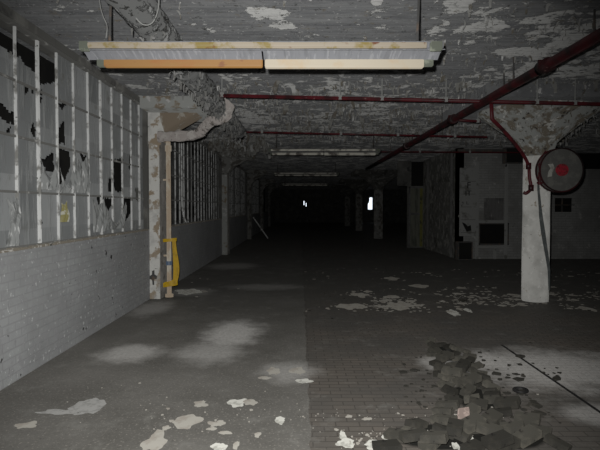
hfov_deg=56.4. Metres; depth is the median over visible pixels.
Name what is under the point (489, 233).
window
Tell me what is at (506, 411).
block
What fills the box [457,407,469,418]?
block
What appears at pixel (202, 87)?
pipe
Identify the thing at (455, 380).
block
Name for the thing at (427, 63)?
socket
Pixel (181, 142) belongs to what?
conduit
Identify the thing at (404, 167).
wall
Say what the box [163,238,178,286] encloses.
strap
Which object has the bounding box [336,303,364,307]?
flake
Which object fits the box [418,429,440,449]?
block
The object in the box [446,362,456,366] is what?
block
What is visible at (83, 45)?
socket
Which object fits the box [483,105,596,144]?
peeling paint
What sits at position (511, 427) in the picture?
block
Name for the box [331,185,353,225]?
round column
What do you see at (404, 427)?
block
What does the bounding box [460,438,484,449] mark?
block
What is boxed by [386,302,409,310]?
flake
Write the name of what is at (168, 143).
pipe
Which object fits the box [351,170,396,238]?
round column
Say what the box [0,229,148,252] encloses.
trim
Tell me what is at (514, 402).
block
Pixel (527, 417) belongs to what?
block
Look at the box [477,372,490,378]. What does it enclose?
block
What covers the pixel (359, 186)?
round column
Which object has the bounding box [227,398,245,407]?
flake
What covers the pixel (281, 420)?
flake
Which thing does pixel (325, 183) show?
strip light
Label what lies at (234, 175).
window
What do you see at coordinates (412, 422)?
block
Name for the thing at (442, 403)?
block
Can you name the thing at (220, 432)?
flake
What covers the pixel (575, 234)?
wall
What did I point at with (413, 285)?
flake
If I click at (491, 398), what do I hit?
block
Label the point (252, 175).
pilaster
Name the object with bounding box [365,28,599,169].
pipe
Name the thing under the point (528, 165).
pipe
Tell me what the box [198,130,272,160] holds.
peeling paint
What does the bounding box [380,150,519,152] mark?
pipe
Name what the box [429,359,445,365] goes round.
block
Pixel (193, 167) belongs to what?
window
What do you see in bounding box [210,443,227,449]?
flake
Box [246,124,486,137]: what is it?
pipe
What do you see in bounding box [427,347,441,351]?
block
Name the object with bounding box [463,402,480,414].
block
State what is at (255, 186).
window
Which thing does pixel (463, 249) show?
metal box
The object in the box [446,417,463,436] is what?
block
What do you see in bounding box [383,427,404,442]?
block
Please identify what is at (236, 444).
flake
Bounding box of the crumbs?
[67,358,594,448]
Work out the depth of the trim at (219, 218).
13.44 m
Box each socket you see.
[79,41,89,50]
[97,60,104,67]
[424,60,432,66]
[430,41,442,50]
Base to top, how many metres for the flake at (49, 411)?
0.006 m
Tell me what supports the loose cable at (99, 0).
hanging from the ceiling
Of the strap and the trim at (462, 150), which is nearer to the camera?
the strap
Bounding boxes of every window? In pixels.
[0,12,143,249]
[171,130,218,224]
[229,166,245,216]
[252,179,258,213]
[479,223,508,244]
[484,198,503,219]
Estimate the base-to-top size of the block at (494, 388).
0.059 m
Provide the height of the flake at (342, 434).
0.006 m
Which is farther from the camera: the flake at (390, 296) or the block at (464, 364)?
the flake at (390, 296)
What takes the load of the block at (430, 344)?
on the floor
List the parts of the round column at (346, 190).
drop panel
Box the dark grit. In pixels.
[303,268,593,424]
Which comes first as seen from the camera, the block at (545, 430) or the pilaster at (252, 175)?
the block at (545, 430)
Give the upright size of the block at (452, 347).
0.077 m
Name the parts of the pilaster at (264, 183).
drop panel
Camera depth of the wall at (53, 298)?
6.40 m
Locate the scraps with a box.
[185,269,599,312]
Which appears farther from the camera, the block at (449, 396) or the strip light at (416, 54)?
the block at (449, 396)
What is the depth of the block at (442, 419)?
3.97 m
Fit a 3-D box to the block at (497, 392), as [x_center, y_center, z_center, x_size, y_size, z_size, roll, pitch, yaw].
[1.560,1.376,4.548,0.127,0.069,0.074,1,2,31]
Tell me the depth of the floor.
5.93 m
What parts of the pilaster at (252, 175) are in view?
drop panel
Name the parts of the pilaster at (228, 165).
drop panel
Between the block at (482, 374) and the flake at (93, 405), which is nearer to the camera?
the flake at (93, 405)
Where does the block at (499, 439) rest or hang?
on the block at (516, 445)
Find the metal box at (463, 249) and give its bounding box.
[455,241,472,259]
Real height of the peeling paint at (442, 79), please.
0.090 m
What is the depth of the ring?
4.67 m
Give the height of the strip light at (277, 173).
0.538 m
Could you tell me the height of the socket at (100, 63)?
0.062 m
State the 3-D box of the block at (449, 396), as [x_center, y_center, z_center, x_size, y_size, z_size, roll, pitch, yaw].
[1.210,1.378,4.421,0.079,0.071,0.129,-2,2,-40]
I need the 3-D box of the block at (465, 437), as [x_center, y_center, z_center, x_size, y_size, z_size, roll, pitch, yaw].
[1.079,1.393,3.702,0.088,0.086,0.148,1,2,32]
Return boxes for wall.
[0,1,274,390]
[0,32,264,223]
[271,189,406,222]
[397,161,422,247]
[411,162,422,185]
[423,148,463,257]
[454,148,599,258]
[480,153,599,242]
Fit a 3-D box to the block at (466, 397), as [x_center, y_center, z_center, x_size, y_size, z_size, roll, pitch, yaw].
[1.358,1.371,4.424,0.130,0.078,0.080,1,2,20]
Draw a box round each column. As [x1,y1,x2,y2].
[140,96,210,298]
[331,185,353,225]
[339,179,370,230]
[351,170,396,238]
[442,84,599,302]
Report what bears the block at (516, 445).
on the floor
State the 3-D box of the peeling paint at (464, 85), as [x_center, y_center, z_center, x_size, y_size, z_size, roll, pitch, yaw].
[3.487,-2.010,11.252,8.137,0.200,7.462,0,2,0]
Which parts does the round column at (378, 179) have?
drop panel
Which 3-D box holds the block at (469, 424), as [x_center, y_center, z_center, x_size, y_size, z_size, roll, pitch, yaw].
[1.157,1.334,3.770,0.181,0.100,0.108,-1,2,-30]
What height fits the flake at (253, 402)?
0.006 m
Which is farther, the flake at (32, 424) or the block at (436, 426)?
the flake at (32, 424)
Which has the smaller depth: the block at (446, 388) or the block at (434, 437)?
the block at (434, 437)
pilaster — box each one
[219,151,251,254]
[246,170,266,238]
[260,179,274,230]
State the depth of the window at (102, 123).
6.19 m
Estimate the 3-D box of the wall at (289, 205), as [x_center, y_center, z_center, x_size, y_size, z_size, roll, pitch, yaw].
[3.950,-1.902,56.068,14.100,3.300,0.200,0,2,0]
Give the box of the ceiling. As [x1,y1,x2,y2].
[0,0,599,188]
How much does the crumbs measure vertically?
0.010 m
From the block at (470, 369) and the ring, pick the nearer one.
the ring
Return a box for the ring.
[512,386,528,393]
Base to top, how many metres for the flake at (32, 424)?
0.006 m
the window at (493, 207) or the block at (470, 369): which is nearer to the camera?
the block at (470, 369)
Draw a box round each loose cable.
[99,0,107,37]
[136,0,158,25]
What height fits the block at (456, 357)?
0.058 m
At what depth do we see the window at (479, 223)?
16.75 m
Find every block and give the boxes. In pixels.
[372,439,401,449]
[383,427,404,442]
[399,427,428,442]
[401,425,417,441]
[404,418,428,427]
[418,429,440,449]
[418,431,448,443]
[425,336,435,343]
[426,352,439,356]
[427,341,439,346]
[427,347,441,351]
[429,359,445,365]
[430,413,457,425]
[431,407,453,414]
[432,422,453,439]
[433,362,450,369]
[433,370,440,376]
[435,350,453,361]
[435,400,459,409]
[437,373,454,381]
[438,380,454,387]
[441,366,462,376]
[441,384,458,394]
[443,343,452,348]
[444,393,462,404]
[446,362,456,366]
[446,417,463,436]
[449,344,461,351]
[451,355,464,360]
[452,376,463,387]
[453,431,472,442]
[455,358,470,372]
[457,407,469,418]
[458,372,481,385]
[459,383,476,395]
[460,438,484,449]
[462,412,486,433]
[463,353,476,359]
[463,393,479,403]
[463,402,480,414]
[466,356,474,362]
[467,366,477,372]
[469,396,487,409]
[471,361,483,368]
[474,369,487,374]
[475,418,502,434]
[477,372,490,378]
[481,408,502,423]
[481,429,514,449]
[482,379,500,389]
[482,387,496,393]
[483,390,500,395]
[483,395,499,403]
[493,395,520,408]
[493,407,512,416]
[498,434,520,449]
[500,420,524,433]
[512,424,541,448]
[513,411,540,425]
[530,422,551,436]
[543,432,571,449]
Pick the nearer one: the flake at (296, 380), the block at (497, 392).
the block at (497, 392)
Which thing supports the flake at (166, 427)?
on the floor
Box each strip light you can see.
[77,0,444,68]
[267,131,380,154]
[272,162,339,175]
[281,181,328,185]
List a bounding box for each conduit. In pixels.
[181,142,186,222]
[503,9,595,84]
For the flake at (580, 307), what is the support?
on the floor
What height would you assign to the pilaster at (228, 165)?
3.300 m
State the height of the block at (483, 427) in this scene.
0.098 m
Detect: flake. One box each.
[14,421,36,428]
[35,409,76,414]
[68,398,106,414]
[140,429,167,449]
[162,425,170,429]
[172,414,203,428]
[175,289,201,294]
[194,400,207,406]
[207,420,225,426]
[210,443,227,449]
[218,431,231,434]
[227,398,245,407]
[233,441,239,449]
[243,399,257,405]
[258,376,270,379]
[266,367,279,374]
[275,416,284,424]
[289,367,305,374]
[295,379,313,382]
[335,438,353,447]
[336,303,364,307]
[339,431,346,438]
[351,293,368,297]
[364,440,372,449]
[384,277,399,279]
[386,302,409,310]
[388,295,399,297]
[408,284,428,287]
[447,309,459,315]
[452,442,459,449]
[577,306,596,311]
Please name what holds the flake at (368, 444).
on the floor
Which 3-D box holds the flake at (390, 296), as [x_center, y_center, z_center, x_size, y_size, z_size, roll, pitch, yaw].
[1.592,1.237,9.655,0.254,0.006,0.327,0,2,0]
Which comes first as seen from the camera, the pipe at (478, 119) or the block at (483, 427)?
the block at (483, 427)
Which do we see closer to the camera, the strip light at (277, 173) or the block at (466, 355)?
the block at (466, 355)
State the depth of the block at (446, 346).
6.14 m
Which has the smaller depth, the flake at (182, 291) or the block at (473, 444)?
the block at (473, 444)
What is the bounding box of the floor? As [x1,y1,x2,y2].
[0,223,599,449]
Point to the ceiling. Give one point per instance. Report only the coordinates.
(70, 22)
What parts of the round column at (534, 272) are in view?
drop panel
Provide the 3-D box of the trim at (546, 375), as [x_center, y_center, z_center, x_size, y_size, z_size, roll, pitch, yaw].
[2.265,1.403,4.668,0.022,0.017,3.240,0,2,0]
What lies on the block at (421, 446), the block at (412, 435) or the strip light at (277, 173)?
the block at (412, 435)
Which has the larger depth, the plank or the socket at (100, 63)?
the plank
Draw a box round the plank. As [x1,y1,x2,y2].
[253,217,267,238]
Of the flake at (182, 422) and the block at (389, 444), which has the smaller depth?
the block at (389, 444)
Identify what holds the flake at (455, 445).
on the floor
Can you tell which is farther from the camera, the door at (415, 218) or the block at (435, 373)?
the door at (415, 218)
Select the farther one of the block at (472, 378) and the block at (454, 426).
the block at (472, 378)
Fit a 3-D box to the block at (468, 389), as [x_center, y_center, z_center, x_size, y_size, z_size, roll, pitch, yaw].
[1.380,1.358,4.600,0.143,0.093,0.087,-2,2,-42]
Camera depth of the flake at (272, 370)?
5.27 m
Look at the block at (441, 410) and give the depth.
4.15 m
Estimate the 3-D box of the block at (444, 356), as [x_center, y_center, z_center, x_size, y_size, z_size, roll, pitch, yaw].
[1.412,1.279,5.455,0.181,0.079,0.100,-1,2,-35]
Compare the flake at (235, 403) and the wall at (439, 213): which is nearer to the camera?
the flake at (235, 403)
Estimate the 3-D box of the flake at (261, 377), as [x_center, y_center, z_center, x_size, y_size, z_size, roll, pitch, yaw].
[-0.320,1.384,5.077,0.102,0.006,0.094,1,2,39]
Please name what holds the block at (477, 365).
on the floor
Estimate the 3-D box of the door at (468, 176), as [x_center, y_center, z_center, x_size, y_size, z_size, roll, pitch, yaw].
[4.960,-0.680,16.599,0.558,2.025,0.136,0,2,0]
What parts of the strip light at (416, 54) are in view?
hanger rod, rail, hanger rod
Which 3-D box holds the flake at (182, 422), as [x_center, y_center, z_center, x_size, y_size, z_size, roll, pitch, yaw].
[-0.824,1.417,4.046,0.208,0.006,0.263,1,2,26]
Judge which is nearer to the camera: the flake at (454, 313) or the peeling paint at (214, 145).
the flake at (454, 313)
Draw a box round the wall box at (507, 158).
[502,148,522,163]
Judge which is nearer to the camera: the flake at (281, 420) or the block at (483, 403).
the flake at (281, 420)
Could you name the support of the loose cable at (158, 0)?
hanging from the ceiling
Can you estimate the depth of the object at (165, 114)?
9.39 m
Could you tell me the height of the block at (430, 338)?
0.080 m
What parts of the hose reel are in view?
label plate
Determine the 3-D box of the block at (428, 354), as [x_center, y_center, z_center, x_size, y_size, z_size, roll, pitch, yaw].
[1.377,1.337,5.796,0.072,0.064,0.133,-2,3,-44]
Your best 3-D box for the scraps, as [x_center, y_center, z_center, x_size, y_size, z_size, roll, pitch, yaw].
[2.158,1.181,11.252,9.802,0.014,6.332,0,2,0]
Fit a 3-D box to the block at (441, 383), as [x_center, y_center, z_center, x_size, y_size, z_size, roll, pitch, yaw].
[1.249,1.369,4.792,0.129,0.065,0.078,1,2,33]
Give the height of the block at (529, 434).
0.106 m
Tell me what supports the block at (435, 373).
on the floor
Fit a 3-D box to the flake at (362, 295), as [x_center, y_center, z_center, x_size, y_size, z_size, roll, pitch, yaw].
[1.065,1.232,9.829,0.336,0.006,0.574,0,2,0]
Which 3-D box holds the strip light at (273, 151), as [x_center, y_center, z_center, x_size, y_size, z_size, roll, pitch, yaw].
[0.555,-1.897,12.965,2.620,0.542,0.328,0,2,0]
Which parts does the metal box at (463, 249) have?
panel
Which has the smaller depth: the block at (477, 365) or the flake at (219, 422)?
the flake at (219, 422)
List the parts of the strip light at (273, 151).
rail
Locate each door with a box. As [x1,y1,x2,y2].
[408,187,423,247]
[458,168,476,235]
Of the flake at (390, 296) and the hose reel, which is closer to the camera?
the hose reel
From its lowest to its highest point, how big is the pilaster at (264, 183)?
3.300 m
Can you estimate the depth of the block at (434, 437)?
3.50 m
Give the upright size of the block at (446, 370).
0.057 m
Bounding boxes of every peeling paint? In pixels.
[56,0,599,143]
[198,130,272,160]
[266,79,599,146]
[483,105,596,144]
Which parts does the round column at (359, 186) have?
drop panel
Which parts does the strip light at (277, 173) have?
rail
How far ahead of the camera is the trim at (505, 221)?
16.66 m
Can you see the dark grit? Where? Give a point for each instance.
(534, 403)
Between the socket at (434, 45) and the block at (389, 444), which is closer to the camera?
the block at (389, 444)
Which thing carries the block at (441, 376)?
on the floor
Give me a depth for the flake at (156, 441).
3.69 m
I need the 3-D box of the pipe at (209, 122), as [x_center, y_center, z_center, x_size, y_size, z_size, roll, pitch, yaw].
[-1.607,-1.623,8.881,1.682,0.561,0.498,1,2,38]
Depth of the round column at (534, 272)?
8.93 m
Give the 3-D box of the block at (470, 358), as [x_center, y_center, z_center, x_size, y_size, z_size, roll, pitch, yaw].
[1.687,1.347,5.568,0.076,0.062,0.130,2,2,41]
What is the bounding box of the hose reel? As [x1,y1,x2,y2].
[535,148,583,289]
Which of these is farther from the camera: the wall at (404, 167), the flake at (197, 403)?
the wall at (404, 167)
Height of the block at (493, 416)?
0.090 m
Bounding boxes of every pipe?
[105,0,245,141]
[157,97,234,142]
[163,141,172,297]
[220,79,599,105]
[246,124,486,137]
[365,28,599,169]
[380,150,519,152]
[458,113,479,122]
[489,103,533,194]
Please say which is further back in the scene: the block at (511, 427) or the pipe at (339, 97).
the pipe at (339, 97)
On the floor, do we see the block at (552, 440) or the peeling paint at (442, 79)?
the block at (552, 440)
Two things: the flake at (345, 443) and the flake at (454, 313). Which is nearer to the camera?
the flake at (345, 443)
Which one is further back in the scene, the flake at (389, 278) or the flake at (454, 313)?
the flake at (389, 278)
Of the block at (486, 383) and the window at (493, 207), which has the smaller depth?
the block at (486, 383)
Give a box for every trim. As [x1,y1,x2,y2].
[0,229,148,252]
[171,218,221,226]
[457,149,503,151]
[475,162,507,258]
[501,345,599,412]
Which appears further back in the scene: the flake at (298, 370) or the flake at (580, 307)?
the flake at (580, 307)
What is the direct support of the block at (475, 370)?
on the floor

